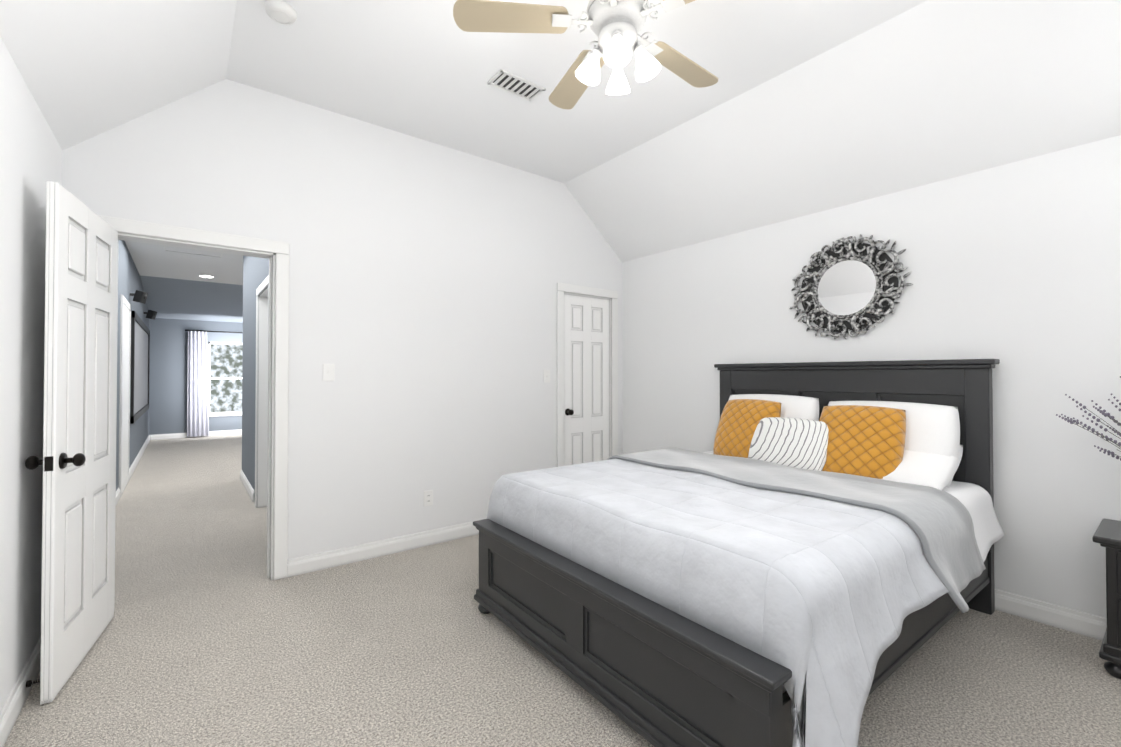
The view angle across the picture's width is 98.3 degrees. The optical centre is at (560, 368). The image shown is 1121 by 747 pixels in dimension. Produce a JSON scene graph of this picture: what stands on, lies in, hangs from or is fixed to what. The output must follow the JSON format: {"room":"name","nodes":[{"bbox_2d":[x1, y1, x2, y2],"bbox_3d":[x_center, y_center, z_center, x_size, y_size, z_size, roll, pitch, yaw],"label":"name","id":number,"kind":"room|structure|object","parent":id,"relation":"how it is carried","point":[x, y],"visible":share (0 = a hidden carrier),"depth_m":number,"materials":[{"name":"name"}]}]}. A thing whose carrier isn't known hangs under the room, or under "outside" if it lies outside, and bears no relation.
{"room":"bedroom","nodes":[
{"label":"bedroom","id":0,"kind":"room"},
{"bbox_2d":[0,37,149,709],"bbox_3d":[-4.013,-0.050,4.227,0.157,2.750,13.270,1,-1,-38],"label":"wall","id":1,"kind":"structure","parent":0,"point":[30,157],"depth_m":1.89,"materials":[{"name":"white paint"}]},
{"bbox_2d":[0,637,40,746],"bbox_3d":[-1.230,1.232,0.786,0.030,0.108,4.194,1,-1,-38],"label":"baseboard","id":2,"kind":"structure","parent":1,"relation":"attached to","point":[12,707],"depth_m":1.83,"materials":[{"name":"paint"}]},
{"bbox_2d":[26,680,39,687],"bbox_3d":[-2.065,1.239,1.927,0.082,0.024,0.024,1,-1,-38],"label":"door stop","id":3,"kind":"object","parent":2,"relation":"attached to","point":[28,683],"visible":0.42,"depth_m":1.90,"materials":[{"name":"brown metal"}]},
{"bbox_2d":[119,295,130,496],"bbox_3d":[-4.875,0.284,5.422,0.018,2.110,0.970,1,-1,-38],"label":"door frame","id":4,"kind":"structure","parent":1,"relation":"attached to","point":[123,300],"depth_m":5.05,"materials":[{"name":"paint"}]},
{"bbox_2d":[122,304,129,484],"bbox_3d":[-4.883,0.314,5.428,0.011,2.030,0.810,1,-1,-38],"label":"door","id":5,"kind":"structure","parent":1,"relation":"in","point":[125,412],"depth_m":5.45,"materials":[{"name":"paint"}]},
{"bbox_2d":[116,435,150,504],"bbox_3d":[-5.296,1.291,5.950,0.016,0.108,8.702,1,-1,-38],"label":"baseboard","id":6,"kind":"structure","parent":1,"relation":"attached to","point":[118,493],"depth_m":6.33,"materials":[{"name":"paint"}]},
{"bbox_2d":[130,290,147,303],"bbox_3d":[-5.179,-0.885,5.946,0.156,0.154,0.106,0,-1,-13],"label":"speaker","id":7,"kind":"object","parent":1,"relation":"attached to","point":[140,296],"visible":1,"depth_m":5.91,"materials":[{"name":"black plastic"}]},
{"bbox_2d":[130,311,149,423],"bbox_3d":[-6.457,-0.008,7.470,0.030,1.420,3.500,1,-1,-38],"label":"screen frame","id":8,"kind":"object","parent":1,"relation":"attached to","point":[140,363],"visible":1,"depth_m":7.05,"materials":[{"name":"black"}]},
{"bbox_2d":[144,310,156,319],"bbox_3d":[-6.745,-0.892,7.959,0.156,0.154,0.106,0,-1,-13],"label":"speaker","id":9,"kind":"object","parent":1,"relation":"attached to","point":[151,314],"visible":1,"depth_m":7.92,"materials":[{"name":"black plastic"}]},
{"bbox_2d":[125,241,242,284],"bbox_3d":[-3.467,-1.428,7.474,4.985,0.080,8.838,1,-1,-38],"label":"ceiling","id":10,"kind":"structure","parent":0,"point":[153,260],"depth_m":6.43,"materials":[{"name":"white paint"}]},
{"bbox_2d":[164,246,221,257],"bbox_3d":[-4.053,-1.409,5.364,0.550,0.006,1.400,1,-1,-38],"label":"trim","id":11,"kind":"structure","parent":10,"relation":"attached to","point":[191,253],"depth_m":5.88,"materials":[{"name":"paint"}]},
{"bbox_2d":[140,275,242,322],"bbox_3d":[-5.244,-1.217,9.757,4.735,0.450,2.800,1,-1,-38],"label":"ceiling slope","id":12,"kind":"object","parent":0,"point":[169,298],"visible":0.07,"depth_m":8.53,"materials":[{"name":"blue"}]},
{"bbox_2d":[149,318,242,434],"bbox_3d":[-6.141,0.027,10.897,4.735,2.750,0.125,1,-1,-38],"label":"wall","id":13,"kind":"structure","parent":0,"point":[168,379],"depth_m":9.62,"materials":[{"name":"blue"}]},
{"bbox_2d":[151,429,241,439],"bbox_3d":[-6.086,1.347,10.836,4.705,0.108,0.016,1,-1,-38],"label":"baseboard","id":14,"kind":"structure","parent":13,"relation":"attached to","point":[225,432],"depth_m":9.73,"materials":[{"name":"paint"}]},
{"bbox_2d":[208,342,242,416],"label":"window","id":15,"kind":"structure","parent":13,"relation":"in","point":[214,414],"depth_m":10.06,"materials":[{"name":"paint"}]},
{"bbox_2d":[185,330,242,436],"bbox_3d":[-6.830,0.292,10.178,1.700,2.142,0.060,1,-1,-38],"label":"curtain","id":16,"kind":"object","parent":15,"relation":"hanging from","point":[197,408],"visible":1,"depth_m":9.79,"materials":[{"name":"grey fabric"}]},
{"bbox_2d":[242,256,268,501],"bbox_3d":[-2.792,-0.045,4.618,0.125,2.750,3.502,1,-1,-38],"label":"wall","id":17,"kind":"structure","parent":0,"point":[255,272],"depth_m":5.28,"materials":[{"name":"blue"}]},
{"bbox_2d":[240,470,254,501],"bbox_3d":[-3.499,1.285,5.397,0.016,0.108,1.380,1,-1,-38],"label":"baseboard","id":18,"kind":"structure","parent":17,"relation":"attached to","point":[248,486],"depth_m":5.24,"materials":[{"name":"paint"}]},
{"bbox_2d":[255,275,268,507],"bbox_3d":[-2.656,0.272,4.424,0.143,2.110,1.070,1,-1,-38],"label":"door frame","id":19,"kind":"structure","parent":17,"relation":"attached to","point":[261,399],"depth_m":4.66,"materials":[{"name":"paint"}]},
{"bbox_2d":[62,79,622,558],"bbox_3d":[-0.987,-0.200,3.720,3.997,3.038,0.115,1,-1,-38],"label":"wall","id":20,"kind":"structure","parent":0,"point":[426,277],"depth_m":3.43,"materials":[{"name":"white paint"}]},
{"bbox_2d":[25,181,117,704],"bbox_3d":[-2.169,0.283,2.209,0.173,2.022,0.759,0,-1,-29],"label":"hall door","id":21,"kind":"structure","parent":20,"relation":"in","point":[77,461],"depth_m":2.08,"materials":[{"name":"paint"}]},
{"bbox_2d":[98,215,289,610],"bbox_3d":[-2.123,0.254,2.838,0.910,2.110,0.161,1,-1,-38],"label":"door frame","id":22,"kind":"structure","parent":20,"relation":"attached to","point":[276,253],"depth_m":3.02,"materials":[{"name":"paint"}]},
{"bbox_2d":[323,364,333,380],"bbox_3d":[-1.535,0.023,3.208,0.072,0.115,0.016,1,-1,-38],"label":"hall light switch","id":23,"kind":"object","parent":20,"relation":"attached to","point":[328,372],"visible":1,"depth_m":3.21,"materials":[{"name":"white plastic"}]},
{"bbox_2d":[287,518,486,577],"bbox_3d":[-0.876,1.265,3.707,2.140,0.108,0.016,1,-1,-38],"label":"baseboard","id":24,"kind":"structure","parent":20,"relation":"attached to","point":[343,556],"depth_m":3.38,"materials":[{"name":"paint"}]},
{"bbox_2d":[424,490,432,506],"bbox_3d":[-0.989,0.968,3.627,0.072,0.115,0.008,1,-1,-38],"label":"electrical outlet","id":25,"kind":"object","parent":20,"relation":"attached to","point":[428,497],"visible":1,"depth_m":3.62,"materials":[{"name":"white plastic"}]},
{"bbox_2d":[564,294,609,465],"bbox_3d":[0.263,0.310,4.614,0.610,2.022,0.114,1,-1,-38],"label":"closet door","id":26,"kind":"structure","parent":20,"relation":"in","point":[586,379],"depth_m":4.62,"materials":[{"name":"paint"}]},
{"bbox_2d":[557,283,617,466],"bbox_3d":[0.231,0.275,4.657,0.760,2.110,0.143,1,-1,-38],"label":"trim","id":27,"kind":"structure","parent":20,"relation":"attached to","point":[571,289],"depth_m":4.61,"materials":[{"name":"paint"}]},
{"bbox_2d":[0,0,1120,261],"bbox_3d":[0.339,-1.466,2.030,4.037,0.704,4.432,1,-1,-38],"label":"ceiling","id":28,"kind":"structure","parent":0,"point":[800,108],"depth_m":2.64,"materials":[{"name":"white paint"}]},
{"bbox_2d":[264,0,296,24],"bbox_3d":[-1.350,-1.715,2.339,0.136,0.038,0.136,1,-1,-38],"label":"smoke detector","id":29,"kind":"object","parent":28,"relation":"attached to","point":[281,12],"visible":1,"depth_m":2.31,"materials":[{"name":"white plastic"}]},
{"bbox_2d":[487,69,545,101],"bbox_3d":[-0.266,-1.721,2.948,0.320,0.013,0.170,1,-1,-38],"label":"ceiling vent","id":30,"kind":"object","parent":28,"relation":"in","point":[514,84],"visible":1,"depth_m":2.94,"materials":[{"name":"white plastic"}]},
{"bbox_2d":[453,0,717,109],"bbox_3d":[0.269,-1.461,2.019,1.232,0.554,1.274,1,-1,-38],"label":"ceiling fan","id":31,"kind":"object","parent":28,"relation":"hanging from","point":[616,26],"visible":1,"depth_m":1.96,"materials":[{"name":"beige wood"}]},
{"bbox_2d":[4,435,1120,746],"bbox_3d":[-2.139,1.371,5.652,4.835,0.060,13.245,1,-1,-38],"label":"floor","id":32,"kind":"structure","parent":0,"point":[416,647],"depth_m":2.12,"materials":[{"name":"carpet"}]},
{"bbox_2d":[473,359,1004,746],"bbox_3d":[0.950,0.626,2.534,2.331,1.360,1.983,0,-1,-37],"label":"bed","id":33,"kind":"object","parent":32,"relation":"on","point":[801,554],"visible":1,"depth_m":1.92,"materials":[{"name":"white fabric"}]},
{"bbox_2d":[487,458,948,746],"bbox_3d":[0.589,0.919,2.248,1.414,0.714,1.962,0,-1,-37],"label":"comforter","id":34,"kind":"object","parent":33,"relation":"on","point":[703,602],"depth_m":1.70,"materials":[{"name":"white fabric"}]},
{"bbox_2d":[729,394,818,420],"bbox_3d":[1.468,0.411,3.459,0.170,0.480,0.720,22,-14,-34],"label":"pillow","id":35,"kind":"object","parent":33,"relation":"on","point":[799,406],"depth_m":3.29,"materials":[{"name":"white fabric"}]},
{"bbox_2d":[607,448,985,612],"bbox_3d":[1.079,0.727,2.655,0.564,0.361,1.942,0,-1,-37],"label":"blanket","id":36,"kind":"object","parent":33,"relation":"on","point":[942,527],"depth_m":2.13,"materials":[{"name":"grey fabric"}]},
{"bbox_2d":[828,401,959,487],"bbox_3d":[1.902,0.419,2.859,0.170,0.480,0.720,25,-15,-34],"label":"pillow","id":37,"kind":"object","parent":33,"relation":"on","point":[932,430],"depth_m":2.64,"materials":[{"name":"white"}]},
{"bbox_2d":[883,445,962,489],"bbox_3d":[1.858,0.519,2.800,0.460,0.150,0.700,-33,19,-32],"label":"pillow","id":38,"kind":"object","parent":33,"relation":"on","point":[935,466],"depth_m":2.56,"materials":[{"name":"white fabric"}]},
{"bbox_2d":[1092,518,1120,678],"bbox_3d":[2.610,1.004,1.942,0.436,0.590,0.610,1,-1,-38],"label":"nightstand","id":39,"kind":"object","parent":32,"relation":"on","point":[1107,534],"visible":1,"depth_m":2.04,"materials":[{"name":"black wood"}]},
{"bbox_2d":[1056,376,1120,460],"bbox_3d":[2.509,0.369,2.000,0.502,0.681,0.650,1,-1,-38],"label":"plant","id":40,"kind":"object","parent":39,"relation":"on","point":[1068,420],"visible":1,"depth_m":2.16,"materials":[{"name":"grey plant"}]},
{"bbox_2d":[622,135,1120,617],"bbox_3d":[1.963,0.047,3.282,0.125,2.534,4.444,1,-1,-38],"label":"wall","id":41,"kind":"structure","parent":0,"point":[1014,268],"depth_m":2.65,"materials":[{"name":"white paint"}]},
{"bbox_2d":[789,234,912,339],"bbox_3d":[1.896,-0.539,3.226,0.048,0.687,0.762,1,-1,-38],"label":"mirror","id":42,"kind":"object","parent":41,"relation":"attached to","point":[848,286],"visible":0.98,"depth_m":3.21,"materials":[{"name":"silver metal"}]},
{"bbox_2d":[995,589,1106,640],"bbox_3d":[1.899,1.260,3.218,0.037,0.108,4.194,1,-1,-38],"label":"baseboard","id":43,"kind":"structure","parent":41,"relation":"attached to","point":[1040,612],"depth_m":2.46,"materials":[{"name":"paint"}]}
]}

